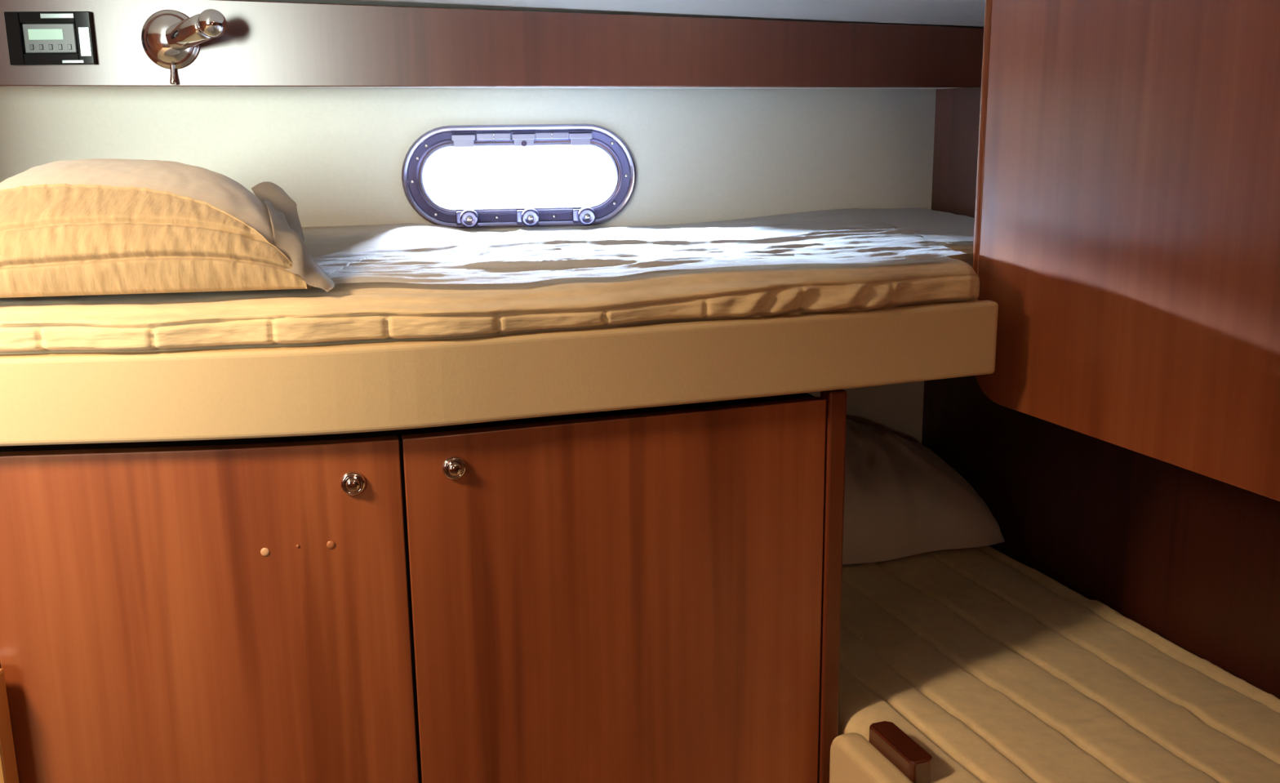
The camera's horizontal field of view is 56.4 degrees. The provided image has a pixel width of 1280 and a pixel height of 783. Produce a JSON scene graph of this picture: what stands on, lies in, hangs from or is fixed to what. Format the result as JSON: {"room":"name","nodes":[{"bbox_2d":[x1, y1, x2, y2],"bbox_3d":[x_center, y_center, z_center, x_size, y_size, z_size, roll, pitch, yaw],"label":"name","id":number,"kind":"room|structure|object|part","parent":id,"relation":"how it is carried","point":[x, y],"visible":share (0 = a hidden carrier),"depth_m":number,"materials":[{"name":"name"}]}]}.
{"room":"boat cabin","nodes":[
{"label":"boat cabin","id":0,"kind":"room"},
{"bbox_2d":[0,87,936,444],"bbox_3d":[-0.252,0.022,2.300,1.790,1.861,0.050,-2,13,-6],"label":"wall","id":1,"kind":"structure","parent":0,"point":[700,155],"depth_m":2.17,"materials":[{"name":"paint"}]},
{"bbox_2d":[0,0,983,89],"bbox_3d":[-0.264,-0.601,2.066,1.752,0.169,0.198,-1,13,-3],"label":"board","id":2,"kind":"object","parent":1,"relation":"attached to","point":[263,44],"visible":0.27,"depth_m":1.97,"materials":[{"name":"brown wood"}]},
{"bbox_2d":[4,11,97,65],"bbox_3d":[-0.946,-0.567,1.919,0.133,0.082,0.014,-1,13,-3],"label":"control unit","id":3,"kind":"object","parent":2,"relation":"attached to","point":[33,37],"visible":1,"depth_m":1.92,"materials":[{"name":"black plastic"}]},
{"bbox_2d":[141,8,226,84],"bbox_3d":[-0.722,-0.553,1.913,0.173,0.118,0.062,6,14,27],"label":"reading lamp","id":4,"kind":"object","parent":2,"relation":"attached to","point":[172,40],"visible":1,"depth_m":1.91,"materials":[{"name":"silver metal"}]},
{"bbox_2d":[169,65,176,84],"bbox_3d":[-0.759,-0.514,1.941,0.010,0.032,0.013,-1,13,0],"label":"switch","id":5,"kind":"object","parent":4,"relation":"attached to","point":[172,80],"depth_m":1.94,"materials":[{"name":"silver metal"}]},
{"bbox_2d":[401,124,636,228],"bbox_3d":[-0.219,-0.394,2.186,0.427,0.185,0.090,-2,13,-6],"label":"window","id":6,"kind":"structure","parent":1,"relation":"in","point":[427,144],"depth_m":2.17,"materials":[{"name":"silver metal"}]},
{"bbox_3d":[-0.308,-0.313,2.167,0.034,0.034,0.034,-1,13,0],"label":"latch knob","id":7,"kind":"part","parent":6,"relation":"part of","materials":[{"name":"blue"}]},
{"bbox_3d":[-0.199,-0.317,2.178,0.034,0.034,0.034,-1,13,0],"label":"latch knob","id":8,"kind":"part","parent":6,"relation":"part of","materials":[{"name":"blue"}]},
{"bbox_3d":[-0.097,-0.321,2.188,0.034,0.034,0.034,-1,13,0],"label":"latch knob","id":9,"kind":"part","parent":6,"relation":"part of","materials":[{"name":"blue"}]},
{"bbox_2d":[240,0,985,27],"bbox_3d":[-0.156,-0.488,0.454,4.100,0.557,3.700,-1,13,0],"label":"ceiling","id":10,"kind":"structure","parent":0,"point":[953,13],"depth_m":1.94,"materials":[{"name":"paint"}]},
{"bbox_2d":[921,87,1279,699],"bbox_3d":[1.214,0.207,0.614,0.063,2.200,3.944,-5,13,-19],"label":"wall","id":11,"kind":"structure","parent":0,"point":[1192,558],"depth_m":1.88,"materials":[{"name":"brown wood"}]},
{"bbox_2d":[972,0,1279,501],"bbox_3d":[0.771,-0.166,1.156,0.315,0.538,1.063,-5,13,-19],"label":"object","id":12,"kind":"object","parent":11,"relation":"attached to","point":[1126,241],"visible":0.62,"depth_m":1.31,"materials":[{"name":"brown wood"}]},
{"bbox_3d":[0.453,-0.292,1.583,0.013,0.470,0.013,-7,14,-26],"label":"edge trim","id":13,"kind":"part","parent":12,"relation":"part of","materials":[{"name":"brown wood"}]},
{"bbox_3d":[-0.084,1.300,0.904,4.200,0.030,3.800,-1,13,0],"label":"floor","id":14,"kind":"structure","parent":0,"visible":0},
{"bbox_2d":[0,667,19,782],"bbox_3d":[-0.730,0.734,1.345,0.130,0.900,0.030,-1,13,0],"label":"wooden post","id":15,"kind":"object","parent":14,"relation":"on","point":[8,766],"visible":1,"depth_m":1.26,"materials":[{"name":"brown wood"}]},
{"bbox_2d":[0,389,846,782],"bbox_3d":[-0.222,0.502,1.817,0.955,1.135,0.969,-1,13,0],"label":"base cabinet","id":16,"kind":"object","parent":14,"relation":"on","point":[653,594],"visible":0.95,"depth_m":1.33,"materials":[{"name":"brown wood"}]},
{"bbox_3d":[-0.466,0.578,1.371,0.431,1.065,0.030,-2,13,-6],"label":"door","id":17,"kind":"part","parent":16,"relation":"part of","materials":[{"name":"brown wood"}]},
{"bbox_2d":[0,300,998,446],"bbox_3d":[-0.241,-0.111,1.722,1.871,0.091,1.009,-2,13,-6],"label":"frame","id":18,"kind":"object","parent":16,"relation":"on","point":[230,393],"visible":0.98,"depth_m":1.26,"materials":[{"name":"beige plastic"}]},
{"bbox_2d":[0,218,979,355],"bbox_3d":[-0.257,-0.166,1.706,1.828,0.082,1.009,-2,13,-6],"label":"mattress","id":19,"kind":"object","parent":18,"relation":"on","point":[357,313],"visible":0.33,"depth_m":1.30,"materials":[{"name":"beige fabric"}]},
{"bbox_2d":[0,158,334,297],"bbox_3d":[-0.625,-0.226,1.507,0.417,0.133,0.717,-5,13,-17],"label":"pillow","id":20,"kind":"object","parent":19,"relation":"on","point":[91,226],"visible":1,"depth_m":1.25,"materials":[{"name":"beige fabric"}]},
{"bbox_3d":[-0.443,-0.238,1.909,0.560,0.019,0.593,-1,13,0],"label":"ticking panel","id":21,"kind":"part","parent":19,"relation":"part of","materials":[{"name":"beige fabric"}]},
{"bbox_2d":[312,208,974,284],"bbox_3d":[0.056,-0.227,1.801,1.117,0.030,0.895,-3,13,-11],"label":"sheet","id":22,"kind":"object","parent":19,"relation":"on","point":[851,235],"visible":0.96,"depth_m":1.66,"materials":[{"name":"white fabric"}]},
{"bbox_3d":[-0.011,0.548,1.480,0.505,1.065,0.022,-5,13,-18],"label":"door","id":23,"kind":"part","parent":16,"relation":"part of","materials":[{"name":"brown wood"}]},
{"bbox_3d":[0.241,0.551,1.570,0.024,1.135,0.026,-5,13,-20],"label":"post","id":24,"kind":"part","parent":16,"relation":"part of","materials":[{"name":"brown wood"}]},
{"bbox_2d":[829,720,932,782],"bbox_3d":[0.552,0.747,1.594,0.616,0.734,1.899,-5,13,-19],"label":"frame","id":25,"kind":"object","parent":14,"relation":"on","point":[890,755],"visible":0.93,"depth_m":1.42,"materials":[{"name":"beige plastic"}]},
{"bbox_2d":[837,545,1279,782],"bbox_3d":[0.564,0.460,1.550,0.567,0.114,1.910,-5,13,-19],"label":"mattress","id":26,"kind":"object","parent":25,"relation":"on","point":[997,668],"visible":0.52,"depth_m":1.61,"materials":[{"name":"beige fabric"}]},
{"bbox_2d":[842,419,1004,564],"bbox_3d":[0.299,0.150,2.195,0.584,0.220,0.431,-5,13,-19],"label":"pillow","id":27,"kind":"object","parent":26,"relation":"on","point":[902,500],"visible":0.34,"depth_m":2.08,"materials":[{"name":"beige fabric"}]}
]}

